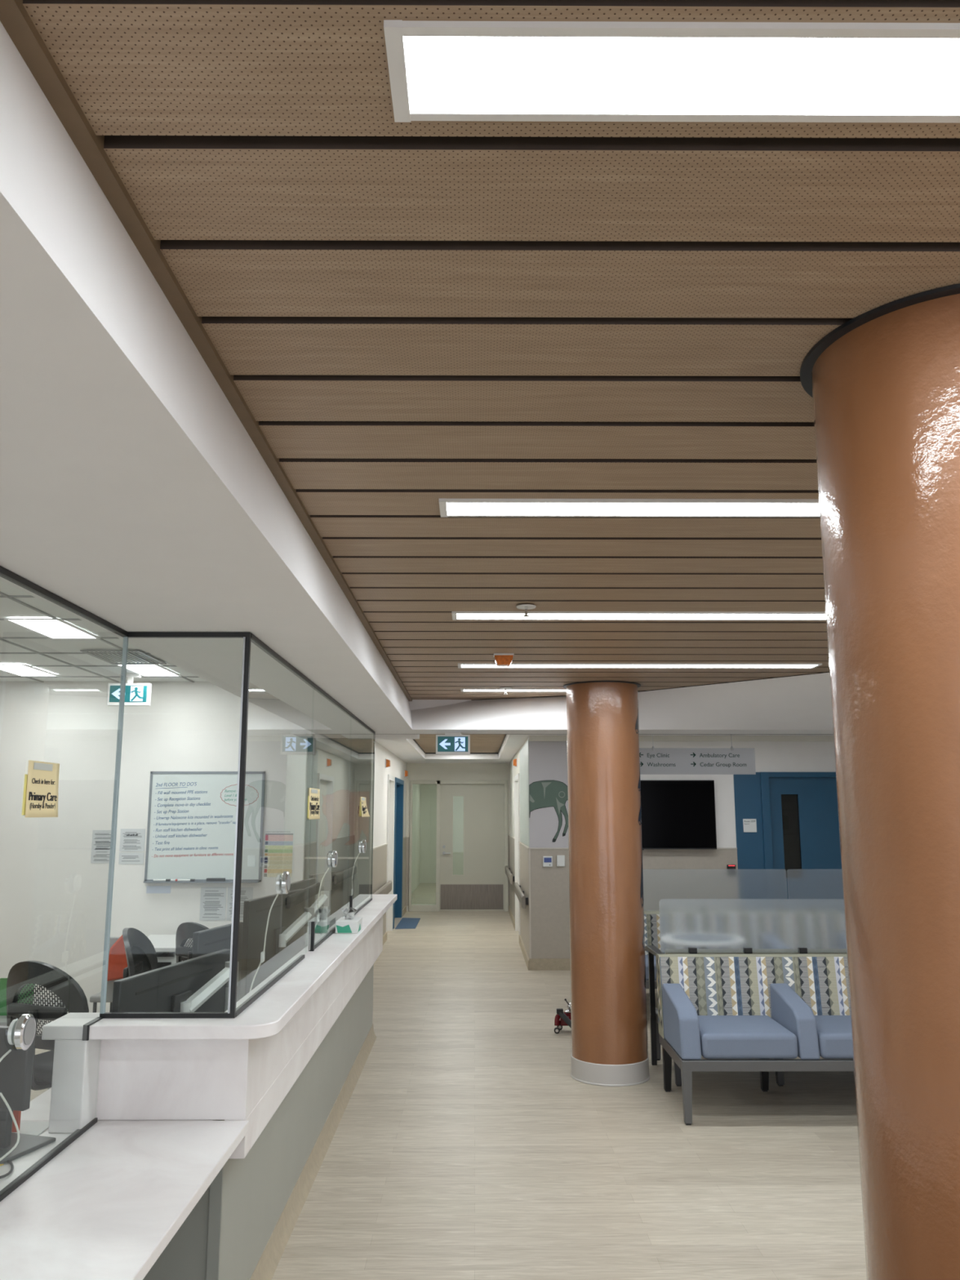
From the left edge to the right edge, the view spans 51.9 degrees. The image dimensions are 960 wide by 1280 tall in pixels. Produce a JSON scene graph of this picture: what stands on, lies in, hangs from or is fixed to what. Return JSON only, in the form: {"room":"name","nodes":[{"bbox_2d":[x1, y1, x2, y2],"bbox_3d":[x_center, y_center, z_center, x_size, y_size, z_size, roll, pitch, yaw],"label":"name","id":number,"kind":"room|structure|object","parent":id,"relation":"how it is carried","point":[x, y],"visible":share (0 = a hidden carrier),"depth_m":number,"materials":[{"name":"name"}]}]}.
{"room":"hospital interior","nodes":[
{"label":"hospital interior","id":0,"kind":"room"},
{"bbox_2d":[0,580,207,682],"bbox_3d":[-3.217,-0.785,1.617,3.980,0.038,12.950,0,-10,0],"label":"ceiling","id":1,"kind":"structure","parent":0,"point":[63,657],"depth_m":6.42,"materials":[{"name":"tile"}]},
{"bbox_2d":[0,664,59,676],"bbox_3d":[-3.387,0.227,7.302,0.300,0.007,0.602,0,-10,0],"label":"recessed light","id":2,"kind":"object","parent":1,"relation":"in","point":[22,670],"visible":1,"depth_m":7.33,"materials":[{"name":"white plastic"}]},
{"bbox_2d":[4,618,101,639],"bbox_3d":[-2.433,-0.062,5.642,0.300,0.007,0.602,0,-10,0],"label":"recessed light","id":3,"kind":"object","parent":1,"relation":"in","point":[52,628],"visible":1,"depth_m":5.62,"materials":[{"name":"white plastic"}]},
{"bbox_2d":[80,649,166,664],"bbox_3d":[-2.404,0.119,6.676,0.380,0.008,0.580,0,-10,0],"label":"ceiling vent","id":4,"kind":"object","parent":1,"relation":"in","point":[86,651],"visible":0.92,"depth_m":6.63,"materials":[{"name":"grey plastic"}]},
{"bbox_2d":[106,674,151,706],"bbox_3d":[-2.668,0.381,7.505,0.315,0.238,0.055,0,-10,0],"label":"exit sign","id":5,"kind":"object","parent":1,"relation":"hanging from","point":[135,694],"visible":0.98,"depth_m":7.48,"materials":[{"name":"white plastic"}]},
{"bbox_2d":[115,664,182,675],"bbox_3d":[-2.442,0.224,7.287,0.300,0.007,0.602,0,-10,0],"label":"recessed light","id":6,"kind":"object","parent":1,"relation":"in","point":[140,669],"visible":1,"depth_m":7.29,"materials":[{"name":"white plastic"}]},
{"bbox_2d":[126,665,175,675],"bbox_3d":[-2.442,0.222,7.287,0.260,0.001,0.574,0,-10,0],"label":"diffuser","id":7,"kind":"object","parent":6,"relation":"attached to","point":[139,669],"depth_m":7.28,"materials":[{"name":"white plastic"}]},
{"bbox_2d":[0,681,301,1033],"bbox_3d":[-3.341,1.565,7.856,3.800,2.950,0.150,0,-10,0],"label":"wall","id":8,"kind":"structure","parent":0,"point":[53,900],"depth_m":7.84,"materials":[{"name":"paint"}]},
{"bbox_2d":[90,830,116,862],"bbox_3d":[-2.966,1.629,7.768,0.190,0.255,0.003,0,-10,0],"label":"notice","id":9,"kind":"object","parent":8,"relation":"attached to","point":[100,845],"visible":0.77,"depth_m":7.77,"materials":[{"name":"grey paper"}]},
{"bbox_2d":[118,852,144,864],"bbox_3d":[-2.743,1.718,7.754,0.195,0.090,0.003,0,-10,0],"label":"notice","id":10,"kind":"object","parent":8,"relation":"attached to","point":[125,858],"visible":1,"depth_m":7.75,"materials":[{"name":"grey paper"}]},
{"bbox_2d":[119,828,145,851],"bbox_3d":[-2.743,1.579,7.778,0.195,0.175,0.003,0,-10,0],"label":"notice","id":11,"kind":"object","parent":8,"relation":"attached to","point":[131,839],"visible":1,"depth_m":7.78,"materials":[{"name":"grey paper"}]},
{"bbox_2d":[143,771,265,883],"bbox_3d":[-2.171,1.469,7.766,0.910,0.861,0.070,0,-10,0],"label":"whiteboard","id":12,"kind":"object","parent":8,"relation":"attached to","point":[191,827],"visible":0.98,"depth_m":7.79,"materials":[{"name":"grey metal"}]},
{"bbox_2d":[143,880,259,883],"bbox_3d":[-2.170,1.886,7.683,0.890,0.010,0.050,0,-10,0],"label":"marker tray","id":13,"kind":"object","parent":12,"relation":"on","point":[145,882],"depth_m":7.66,"materials":[{"name":"grey metal"}]},
{"bbox_2d":[199,887,226,919],"bbox_3d":[-2.086,2.060,7.698,0.200,0.250,0.003,0,-10,0],"label":"notice","id":14,"kind":"object","parent":8,"relation":"attached to","point":[212,900],"visible":1,"depth_m":7.70,"materials":[{"name":"grey paper"}]},
{"bbox_2d":[226,887,253,919],"bbox_3d":[-1.876,2.061,7.699,0.200,0.250,0.003,0,-10,0],"label":"notice","id":15,"kind":"object","parent":8,"relation":"attached to","point":[246,893],"visible":0.49,"depth_m":7.70,"materials":[{"name":"grey paper"}]},
{"bbox_2d":[262,829,294,879],"bbox_3d":[-1.586,1.686,7.765,0.240,0.380,0.003,0,-10,0],"label":"chart","id":16,"kind":"object","parent":8,"relation":"attached to","point":[278,844],"visible":0.99,"depth_m":7.77,"materials":[{"name":"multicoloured paper"}]},
{"bbox_2d":[303,737,352,933],"bbox_3d":[-1.161,1.914,7.832,0.560,2.255,0.100,0,-10,0],"label":"wall","id":17,"kind":"structure","parent":0,"point":[330,760],"depth_m":7.90,"materials":[{"name":"white paint"}]},
{"bbox_2d":[296,737,307,881],"bbox_3d":[-1.416,1.901,7.757,0.050,2.255,0.050,0,-10,0],"label":"trim","id":18,"kind":"structure","parent":17,"relation":"attached to","point":[304,741],"depth_m":7.83,"materials":[{"name":"paint"}]},
{"bbox_2d":[319,789,351,847],"bbox_3d":[-1.079,1.423,7.866,0.393,0.463,0.006,0,-10,0],"label":"mural","id":19,"kind":"object","parent":17,"relation":"attached to","point":[336,806],"visible":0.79,"depth_m":7.87,"materials":[{"name":"brown paint"}]},
{"bbox_2d":[292,699,419,738],"bbox_3d":[-0.968,0.424,7.874,0.945,0.695,0.530,0,-10,0],"label":"ceiling","id":20,"kind":"structure","parent":0,"point":[297,731],"depth_m":7.66,"materials":[{"name":"paint"}]},
{"bbox_2d":[373,741,406,848],"bbox_3d":[-1.315,2.500,12.500,0.120,2.700,9.300,0,-10,0],"label":"wall","id":21,"kind":"structure","parent":0,"point":[397,767],"depth_m":12.69,"materials":[{"name":"white paint"}]},
{"bbox_2d":[386,773,395,932],"bbox_3d":[-1.322,2.987,13.750,0.160,2.170,1.030,0,-10,0],"label":"door","id":22,"kind":"structure","parent":21,"relation":"in","point":[391,780],"depth_m":14.15,"materials":[{"name":"white paint"}]},
{"bbox_2d":[372,837,409,935],"bbox_3d":[-1.222,3.164,12.334,0.065,1.135,9.160,0,-10,0],"label":"trim","id":23,"kind":"structure","parent":21,"relation":"attached to","point":[380,855],"depth_m":12.91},
{"bbox_2d":[392,777,404,928],"bbox_3d":[-1.330,3.245,15.233,0.160,2.170,1.700,0,-10,0],"label":"door","id":24,"kind":"structure","parent":21,"relation":"in","point":[399,784],"depth_m":15.87,"materials":[{"name":"blue paint"}]},
{"bbox_2d":[0,21,833,733],"bbox_3d":[1.983,-0.680,1.529,6.420,0.695,12.760,0,-10,0],"label":"ceiling","id":25,"kind":"structure","parent":0,"point":[134,492],"depth_m":1.97,"materials":[{"name":"paint"}]},
{"bbox_2d":[0,0,412,701],"bbox_3d":[-0.506,-0.611,1.497,0.030,0.042,12.745,0,-10,0],"label":"trim","id":26,"kind":"structure","parent":25,"relation":"attached to","point":[16,21],"depth_m":1.46,"materials":[{"name":"brown wood"}]},
{"bbox_2d":[435,732,470,755],"bbox_3d":[-0.203,0.778,7.398,0.256,0.164,0.055,0,-10,0],"label":"exit sign","id":27,"kind":"object","parent":25,"relation":"hanging from","point":[450,743],"visible":1,"depth_m":7.37,"materials":[{"name":"green plastic"}]},
{"bbox_2d":[338,733,833,734],"bbox_3d":[1.961,0.719,7.575,6.400,0.013,0.012,0,-10,0],"label":"trim","id":28,"kind":"structure","parent":25,"relation":"attached to","point":[339,734],"depth_m":7.56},
{"bbox_2d":[471,671,829,700],"bbox_3d":[2.497,0.104,5.632,7.446,0.034,0.533,-8,-13,39],"label":"trim","id":29,"kind":"structure","parent":25,"relation":"attached to","point":[819,672],"depth_m":6.71,"materials":[{"name":"metal"}]},
{"bbox_2d":[411,784,463,893],"bbox_3d":[0.044,3.873,20.388,3.100,2.700,6.700,0,-10,0],"label":"wall","id":30,"kind":"structure","parent":0,"point":[424,796],"depth_m":23.49,"materials":[{"name":"paint"}]},
{"bbox_2d":[30,883,866,1279],"bbox_3d":[-0.054,3.470,10.054,12.000,0.050,31.000,0,-10,0],"label":"floor","id":31,"kind":"structure","parent":0,"point":[465,1144],"depth_m":4.82,"materials":[{"name":"laminate"}]},
{"bbox_2d":[0,999,65,1088],"bbox_3d":[-2.999,2.320,5.341,1.260,0.600,0.650,0,-10,0],"label":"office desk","id":32,"kind":"object","parent":31,"relation":"on","point":[2,1018],"visible":0.02,"depth_m":5.54,"materials":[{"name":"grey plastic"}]},
{"bbox_2d":[0,977,34,1015],"bbox_3d":[-2.508,1.906,5.266,0.240,0.189,0.015,0,-10,0],"label":"folder","id":33,"kind":"object","parent":32,"relation":"on","point":[3,981],"visible":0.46,"depth_m":5.26,"materials":[{"name":"plastic"}]},
{"bbox_2d":[6,960,88,1090],"bbox_3d":[-1.933,1.998,4.654,0.650,1.000,0.593,-4,-11,22],"label":"office chair","id":34,"kind":"object","parent":31,"relation":"on","point":[69,993],"visible":0.21,"depth_m":4.47,"materials":[{"name":"black plastic"}]},
{"bbox_2d":[89,937,120,1012],"bbox_3d":[-2.406,2.440,6.729,0.380,0.840,0.380,0,-10,0],"label":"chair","id":35,"kind":"object","parent":31,"relation":"on","point":[95,998],"visible":0.21,"depth_m":6.56,"materials":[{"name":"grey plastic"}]},
{"bbox_2d":[106,934,127,981],"bbox_3d":[-2.375,2.110,6.553,0.235,0.306,0.060,0,-10,0],"label":"jacket","id":36,"kind":"object","parent":35,"relation":"hanging from","point":[117,962],"visible":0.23,"depth_m":6.52,"materials":[{"name":"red fabric"}]},
{"bbox_2d":[122,928,157,978],"bbox_3d":[-1.776,2.176,5.680,0.593,1.000,0.650,1,-10,-3],"label":"office chair","id":37,"kind":"object","parent":31,"relation":"on","point":[140,953],"visible":0.15,"depth_m":5.80,"materials":[{"name":"black plastic"}]},
{"bbox_2d":[175,922,208,963],"bbox_3d":[-1.717,2.339,6.513,0.650,0.965,0.582,-6,-12,33],"label":"office chair","id":38,"kind":"object","parent":31,"relation":"on","point":[185,931],"visible":0.07,"depth_m":6.40,"materials":[{"name":"black plastic"}]},
{"bbox_2d":[0,893,397,1279],"bbox_3d":[-1.043,1.724,3.196,0.850,1.040,8.900,0,-10,0],"label":"reception desk","id":39,"kind":"object","parent":31,"relation":"on","point":[161,1187],"depth_m":3.02,"materials":[{"name":"grey laminate"}]},
{"bbox_2d":[0,1025,56,1164],"bbox_3d":[-1.518,1.272,2.833,0.579,0.324,0.210,-3,-10,17],"label":"computer monitor","id":40,"kind":"object","parent":39,"relation":"on","point":[16,1067],"visible":0.77,"depth_m":2.76,"materials":[{"name":"black plastic"}]},
{"bbox_2d":[13,1121,48,1135],"bbox_3d":[-1.361,1.449,2.918,0.150,0.002,0.140,0,-10,0],"label":"paper sheet","id":41,"kind":"object","parent":39,"relation":"on","point":[36,1128],"visible":0.46,"depth_m":2.93,"materials":[{"name":"paper"}]},
{"bbox_2d":[0,565,128,1201],"bbox_3d":[-1.161,0.359,1.053,0.020,1.514,4.210,0,-10,0],"label":"glass pane","id":42,"kind":"object","parent":39,"relation":"on","point":[5,573],"visible":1,"depth_m":2.67,"materials":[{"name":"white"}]},
{"bbox_2d":[0,1013,35,1062],"bbox_3d":[-1.170,1.152,2.439,0.060,0.420,0.151,-3,-10,17],"label":"speaker","id":43,"kind":"object","parent":42,"relation":"attached to","point":[21,1032],"visible":1,"depth_m":2.47},
{"bbox_2d":[23,1018,35,1044],"bbox_3d":[-1.140,0.993,2.496,0.002,0.062,0.062,0,-10,0],"label":"grille","id":44,"kind":"object","parent":43,"relation":"attached to","point":[28,1024],"depth_m":2.49,"materials":[{"name":"plastic"}]},
{"bbox_2d":[22,760,59,817],"bbox_3d":[-1.158,0.396,2.609,0.008,0.145,0.202,0,-10,1],"label":"paper sign","id":45,"kind":"object","parent":42,"relation":"attached to","point":[41,785],"visible":1,"depth_m":2.60,"materials":[{"name":"yellow paper"}]},
{"bbox_2d":[82,631,245,1040],"bbox_3d":[-0.977,0.583,3.101,0.408,1.254,0.136,0,-10,0],"label":"frame","id":46,"kind":"object","parent":39,"relation":"on","point":[103,1014],"visible":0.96,"depth_m":3.13,"materials":[{"name":"white"}]},
{"bbox_2d":[180,960,238,1012],"bbox_3d":[-1.010,1.408,3.697,0.079,0.352,0.363,-3,-10,15],"label":"monitor stand","id":47,"kind":"object","parent":39,"relation":"on","point":[207,990],"visible":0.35,"depth_m":3.68,"materials":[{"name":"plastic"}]},
{"bbox_2d":[111,948,230,1012],"bbox_3d":[-1.094,1.338,3.563,0.044,0.325,0.788,-2,-10,12],"label":"computer monitor","id":48,"kind":"object","parent":47,"relation":"attached to","point":[162,989],"visible":0.52,"depth_m":3.51,"materials":[{"name":"black plastic"}]},
{"bbox_2d":[191,921,243,1001],"bbox_3d":[-1.117,1.423,4.213,0.044,0.380,0.410,-2,-10,12],"label":"computer monitor","id":49,"kind":"object","parent":39,"relation":"on","point":[210,940],"visible":0.18,"depth_m":4.19,"materials":[{"name":"black plastic"}]},
{"bbox_2d":[227,631,315,1017],"bbox_3d":[-0.773,0.687,3.812,0.022,1.214,1.346,0,-10,0],"label":"frame","id":50,"kind":"object","parent":39,"relation":"on","point":[234,1012],"visible":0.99,"depth_m":3.18,"materials":[{"name":"white"}]},
{"bbox_2d":[249,871,290,991],"bbox_3d":[-0.787,1.129,3.716,0.060,0.492,0.250,-3,-10,17],"label":"speaker","id":51,"kind":"object","parent":50,"relation":"attached to","point":[282,882],"visible":0.94,"depth_m":3.79},
{"bbox_2d":[278,907,314,948],"bbox_3d":[-0.933,1.598,5.018,0.079,0.430,0.362,-2,-10,12],"label":"monitor stand","id":52,"kind":"object","parent":39,"relation":"on","point":[308,916],"visible":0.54,"depth_m":5.04,"materials":[{"name":"white plastic"}]},
{"bbox_2d":[240,888,304,999],"bbox_3d":[-1.011,1.489,4.887,0.044,0.442,0.761,-2,-10,9],"label":"computer monitor","id":53,"kind":"object","parent":52,"relation":"attached to","point":[287,908],"visible":0.77,"depth_m":4.76,"materials":[{"name":"black plastic"}]},
{"bbox_2d":[309,890,328,935],"bbox_3d":[-1.000,1.761,5.985,0.078,0.440,0.362,-2,-10,11],"label":"monitor stand","id":54,"kind":"object","parent":39,"relation":"on","point":[323,901],"visible":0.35,"depth_m":6.10,"materials":[{"name":"white plastic"}]},
{"bbox_2d":[288,877,316,948],"bbox_3d":[-1.061,1.646,5.849,0.044,0.422,0.603,-1,-10,5],"label":"computer monitor","id":55,"kind":"object","parent":54,"relation":"attached to","point":[308,885],"visible":0.23,"depth_m":5.97,"materials":[{"name":"black plastic"}]},
{"bbox_2d":[309,870,343,928],"bbox_3d":[-1.087,1.839,7.008,0.044,0.360,0.568,-2,-10,14],"label":"computer monitor","id":56,"kind":"object","parent":39,"relation":"on","point":[332,882],"visible":0.6,"depth_m":7.07,"materials":[{"name":"black plastic"}]},
{"bbox_2d":[308,684,352,951],"bbox_3d":[-0.777,0.922,5.167,0.024,1.214,1.405,0,-10,0],"label":"glass pane","id":57,"kind":"object","parent":39,"relation":"on","point":[312,946],"visible":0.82,"depth_m":4.77,"materials":[{"name":"white"}]},
{"bbox_2d":[307,787,319,819],"bbox_3d":[-0.764,0.756,4.548,0.006,0.140,0.312,0,-10,0],"label":"paper sign","id":58,"kind":"object","parent":57,"relation":"attached to","point":[313,802],"visible":1,"depth_m":4.54,"materials":[{"name":"yellow"}]},
{"bbox_2d":[315,850,337,928],"bbox_3d":[-0.795,1.342,5.024,0.058,0.520,0.295,-3,-10,14],"label":"speaker","id":59,"kind":"object","parent":57,"relation":"attached to","point":[333,859],"visible":0.89,"depth_m":5.12},
{"bbox_2d":[335,907,362,933],"bbox_3d":[-0.699,1.495,5.277,0.117,0.123,0.222,0,-10,0],"label":"tissue box","id":60,"kind":"object","parent":39,"relation":"on","point":[348,924],"visible":1,"depth_m":5.17,"materials":[{"name":"white cardboard"}]},
{"bbox_2d":[347,714,375,915],"bbox_3d":[-0.784,1.163,6.549,0.024,1.214,1.401,0,-10,0],"label":"glass pane","id":61,"kind":"object","parent":39,"relation":"on","point":[363,739],"visible":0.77,"depth_m":6.46,"materials":[{"name":"white"}]},
{"bbox_2d":[395,917,420,928],"bbox_3d":[-1.084,4.292,14.940,0.290,0.006,1.480,0,-10,0],"label":"floor mat","id":62,"kind":"object","parent":31,"relation":"on","point":[405,922],"visible":1,"depth_m":14.84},
{"bbox_2d":[554,998,571,1033],"bbox_3d":[0.683,2.887,7.582,0.236,0.252,0.202,0,-10,0],"label":"walker","id":63,"kind":"object","parent":31,"relation":"on","point":[565,1018],"visible":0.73,"depth_m":7.54,"materials":[{"name":"red paint"}]},
{"bbox_2d":[563,680,649,1086],"bbox_3d":[0.834,1.554,6.535,0.528,2.519,0.528,0,-10,0],"label":"round column","id":64,"kind":"structure","parent":31,"relation":"on","point":[610,1047],"depth_m":6.33,"materials":[{"name":"orange metal"}]},
{"bbox_2d":[644,911,659,912],"bbox_3d":[2.135,2.843,8.941,2.075,0.804,0.690,0,-10,0],"label":"bench","id":65,"kind":"object","parent":31,"relation":"on","point":[644,911],"visible":0.02,"depth_m":8.69,"materials":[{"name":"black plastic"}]},
{"bbox_2d":[643,869,787,911],"bbox_3d":[2.062,2.206,8.691,1.295,0.362,0.044,0,-10,0],"label":"privacy screen","id":66,"kind":"object","parent":65,"relation":"attached to","point":[658,884],"visible":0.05,"depth_m":8.70,"materials":[{"name":"clear glass"}]},
{"bbox_2d":[786,869,843,898],"bbox_3d":[3.067,2.207,8.696,0.695,0.362,0.044,0,-10,0],"label":"privacy screen","id":67,"kind":"object","parent":65,"relation":"attached to","point":[802,883],"visible":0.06,"depth_m":8.70,"materials":[{"name":"clear glass"}]},
{"bbox_2d":[644,912,660,988],"bbox_3d":[2.139,2.720,8.232,2.075,0.804,0.690,0,-10,0],"label":"bench","id":68,"kind":"object","parent":31,"relation":"on","point":[651,920],"visible":0.02,"depth_m":8.47,"materials":[{"name":"multicoloured fabric"}]},
{"bbox_2d":[644,955,656,980],"bbox_3d":[1.489,2.712,8.165,0.529,0.133,0.538,0,-10,0],"label":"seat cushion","id":69,"kind":"object","parent":68,"relation":"on","point":[646,956],"depth_m":7.91,"materials":[{"name":"plastic"}]},
{"bbox_2d":[644,945,846,1086],"bbox_3d":[2.198,2.418,6.498,2.118,0.804,0.710,0,-10,0],"label":"bench","id":70,"kind":"object","parent":31,"relation":"on","point":[652,950],"visible":0.09,"depth_m":6.62,"materials":[{"name":"grey metal"}]},
{"bbox_2d":[655,953,853,1124],"bbox_3d":[2.132,2.284,5.729,2.075,0.804,0.690,0,-10,0],"label":"bench","id":71,"kind":"object","parent":31,"relation":"on","point":[740,1012],"visible":0.63,"depth_m":5.82,"materials":[{"name":"blue leather"}]},
{"bbox_2d":[697,1015,798,1058],"bbox_3d":[1.482,2.276,5.662,0.529,0.133,0.538,0,-10,0],"label":"seat cushion","id":72,"kind":"object","parent":71,"relation":"on","point":[719,1037],"depth_m":5.41,"materials":[{"name":"blue leather"}]},
{"bbox_2d":[658,898,846,953],"bbox_3d":[1.880,1.800,6.203,1.495,0.329,0.044,0,-10,0],"label":"privacy screen","id":73,"kind":"object","parent":71,"relation":"attached to","point":[691,926],"visible":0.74,"depth_m":6.20,"materials":[{"name":"white plastic"}]},
{"bbox_2d":[814,1015,853,1058],"bbox_3d":[2.132,2.277,5.666,0.529,0.133,0.538,0,-10,0],"label":"seat cushion","id":74,"kind":"object","parent":71,"relation":"on","point":[833,1033],"depth_m":5.42,"materials":[{"name":"blue leather"}]},
{"bbox_2d":[800,283,959,1279],"bbox_3d":[0.889,0.702,1.641,0.546,2.519,0.546,0,-10,0],"label":"round column","id":75,"kind":"structure","parent":31,"relation":"on","point":[883,384],"depth_m":1.61,"materials":[{"name":"brown paint"}]},
{"bbox_3d":[-2.359,2.734,7.285,0.520,0.450,0.545,0,-10,0],"label":"cabinet","id":76,"kind":"object","parent":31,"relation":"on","visible":0},
{"bbox_2d":[146,934,192,968],"bbox_3d":[-2.354,2.363,7.311,0.370,0.289,0.460,0,-10,0],"label":"table","id":77,"kind":"object","parent":76,"relation":"on","point":[164,945],"visible":0.13,"depth_m":7.14,"materials":[{"name":"white laminate"}]},
{"bbox_2d":[405,763,509,911],"bbox_3d":[-0.384,3.288,17.027,1.790,2.700,0.120,0,-10,0],"label":"wall","id":78,"kind":"structure","parent":0,"point":[416,771],"depth_m":17.13,"materials":[{"name":"paint"}]},
{"bbox_2d":[408,780,508,911],"bbox_3d":[-0.364,3.530,16.963,1.690,2.200,0.163,0,-10,0],"label":"door","id":79,"kind":"structure","parent":78,"relation":"in","point":[483,885],"depth_m":16.93,"materials":[{"name":"wood"}]},
{"bbox_2d":[413,734,505,752],"bbox_3d":[-0.270,1.097,11.788,1.180,0.020,8.205,0,-10,0],"label":"ceiling","id":80,"kind":"structure","parent":0,"point":[478,743],"depth_m":13.63,"materials":[{"name":"brown wood"}]},
{"bbox_2d":[22,0,959,763],"bbox_3d":[1.944,0.116,6.090,6.450,0.200,22.781,0,-10,0],"label":"ceiling","id":81,"kind":"structure","parent":0,"point":[411,316],"depth_m":1.65,"materials":[{"name":"brown wood"}]},
{"bbox_2d":[493,653,514,666],"bbox_3d":[0.130,0.110,5.407,0.110,0.062,0.090,0,-10,0],"label":"fire alarm strobe","id":82,"kind":"object","parent":81,"relation":"attached to","point":[504,660],"visible":1,"depth_m":5.37,"materials":[{"name":"orange plastic"}]},
{"bbox_2d":[460,688,566,692],"bbox_3d":[0.260,0.354,6.969,0.790,0.009,0.132,0,-10,0],"label":"recessed light","id":83,"kind":"object","parent":81,"relation":"in","point":[462,690],"visible":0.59,"depth_m":6.98,"materials":[{"name":"white plastic"}]},
{"bbox_2d":[439,498,819,517],"bbox_3d":[0.946,-0.372,2.792,2.120,0.009,0.147,0,-10,0],"label":"recessed light","id":84,"kind":"object","parent":81,"relation":"in","point":[677,508],"visible":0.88,"depth_m":2.78,"materials":[{"name":"white plastic"}]},
{"bbox_2d":[446,502,819,515],"bbox_3d":[0.946,-0.374,2.793,2.080,0.003,0.119,0,-10,0],"label":"diffuser","id":85,"kind":"object","parent":84,"relation":"attached to","point":[452,508],"depth_m":2.80,"materials":[{"name":"white plastic"}]},
{"bbox_2d":[452,611,826,620],"bbox_3d":[0.938,-0.105,4.327,2.120,0.009,0.152,0,-10,0],"label":"recessed light","id":86,"kind":"object","parent":81,"relation":"in","point":[602,615],"visible":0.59,"depth_m":4.31,"materials":[{"name":"white plastic"}]},
{"bbox_2d":[456,613,826,618],"bbox_3d":[0.938,-0.107,4.327,2.080,0.003,0.124,0,-10,0],"label":"diffuser","id":87,"kind":"object","parent":86,"relation":"attached to","point":[458,615],"depth_m":4.34,"materials":[{"name":"white plastic"}]},
{"bbox_2d":[457,662,822,668],"bbox_3d":[0.931,0.152,5.805,2.120,0.009,0.152,0,-10,0],"label":"recessed light","id":88,"kind":"object","parent":81,"relation":"in","point":[566,665],"visible":1,"depth_m":5.80,"materials":[{"name":"white plastic"}]},
{"bbox_2d":[461,664,814,667],"bbox_3d":[0.931,0.150,5.805,2.080,0.003,0.124,0,-10,0],"label":"diffuser","id":89,"kind":"object","parent":88,"relation":"attached to","point":[462,665],"depth_m":5.84,"materials":[{"name":"white plastic"}]},
{"bbox_2d":[383,19,959,123],"bbox_3d":[0.955,-0.658,1.153,2.120,0.009,0.150,0,-10,0],"label":"recessed light","id":90,"kind":"object","parent":81,"relation":"in","point":[492,71],"visible":1,"depth_m":1.15,"materials":[{"name":"white plastic"}]},
{"bbox_2d":[639,734,755,774],"bbox_3d":[1.587,0.805,7.893,1.215,0.539,0.021,0,-10,0],"label":"hanging sign","id":91,"kind":"object","parent":81,"relation":"hanging from","point":[653,761],"visible":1,"depth_m":7.86,"materials":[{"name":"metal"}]},
{"bbox_2d":[509,737,528,944],"bbox_3d":[0.587,2.761,13.997,0.120,2.700,6.280,0,-10,0],"label":"wall","id":92,"kind":"structure","parent":0,"point":[513,771],"depth_m":15.82,"materials":[{"name":"paint"}]},
{"bbox_2d":[514,773,520,934],"bbox_3d":[0.586,2.960,13.597,0.165,2.170,1.360,0,-10,0],"label":"door","id":93,"kind":"structure","parent":92,"relation":"in","point":[517,778],"depth_m":14.10,"materials":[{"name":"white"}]},
{"bbox_2d":[508,835,529,958],"bbox_3d":[0.515,3.398,13.764,0.025,1.165,6.280,0,-10,0],"label":"trim","id":94,"kind":"structure","parent":92,"relation":"attached to","point":[524,851],"depth_m":12.07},
{"bbox_2d":[519,739,529,846],"bbox_3d":[0.534,1.869,11.934,0.008,1.170,2.150,0,-10,0],"label":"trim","id":95,"kind":"structure","parent":92,"relation":"attached to","point":[524,752],"depth_m":11.76,"materials":[{"name":"white paint"}]},
{"bbox_2d":[528,736,835,847],"bbox_3d":[2.843,2.312,10.839,4.600,2.500,0.120,0,-10,0],"label":"wall","id":96,"kind":"structure","parent":0,"point":[770,756],"depth_m":10.93,"materials":[{"name":"white paint"}]},
{"bbox_2d":[528,780,568,842],"bbox_3d":[0.775,1.880,10.841,0.466,0.672,0.006,0,-10,0],"label":"mural","id":97,"kind":"object","parent":96,"relation":"attached to","point":[542,793],"visible":0.91,"depth_m":10.86,"materials":[{"name":"green paint"}]},
{"bbox_2d":[528,958,570,970],"bbox_3d":[1.666,3.469,10.545,2.284,0.120,0.020,0,-10,0],"label":"baseboard","id":98,"kind":"structure","parent":96,"relation":"attached to","point":[535,964],"depth_m":10.53,"materials":[{"name":"brown wood"}]},
{"bbox_2d":[528,847,737,958],"bbox_3d":[1.670,2.841,10.668,2.276,1.160,0.022,0,-10,0],"label":"trim","id":99,"kind":"structure","parent":96,"relation":"attached to","point":[530,848],"depth_m":10.71,"materials":[{"name":"metal"}]},
{"bbox_2d":[530,848,737,958],"bbox_3d":[1.676,2.849,10.671,2.264,1.145,0.015,0,-10,0],"label":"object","id":100,"kind":"structure","parent":96,"relation":"attached to","point":[549,886],"depth_m":10.70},
{"bbox_2d":[640,780,716,849],"bbox_3d":[1.911,1.915,10.790,1.315,0.751,0.101,0,-10,0],"label":"television","id":101,"kind":"object","parent":96,"relation":"attached to","point":[676,814],"visible":0.55,"depth_m":10.74,"materials":[{"name":"black plastic"}]},
{"bbox_2d":[528,735,833,741],"bbox_3d":[2.844,1.097,10.969,4.600,0.060,0.040,0,-10,0],"label":"trim","id":102,"kind":"structure","parent":96,"relation":"attached to","point":[531,738],"depth_m":10.95,"materials":[{"name":"paint"}]},
{"bbox_2d":[733,772,764,869],"bbox_3d":[3.976,2.499,10.746,2.336,2.100,0.010,0,-10,0],"label":"trim","id":103,"kind":"structure","parent":96,"relation":"attached to","point":[747,788],"depth_m":10.83,"materials":[{"name":"blue paint"}]},
{"bbox_2d":[760,772,841,898],"bbox_3d":[3.642,2.508,10.796,1.083,2.100,0.165,0,-10,0],"label":"door","id":104,"kind":"structure","parent":96,"relation":"in","point":[800,811],"depth_m":10.87,"materials":[{"name":"blue paint"}]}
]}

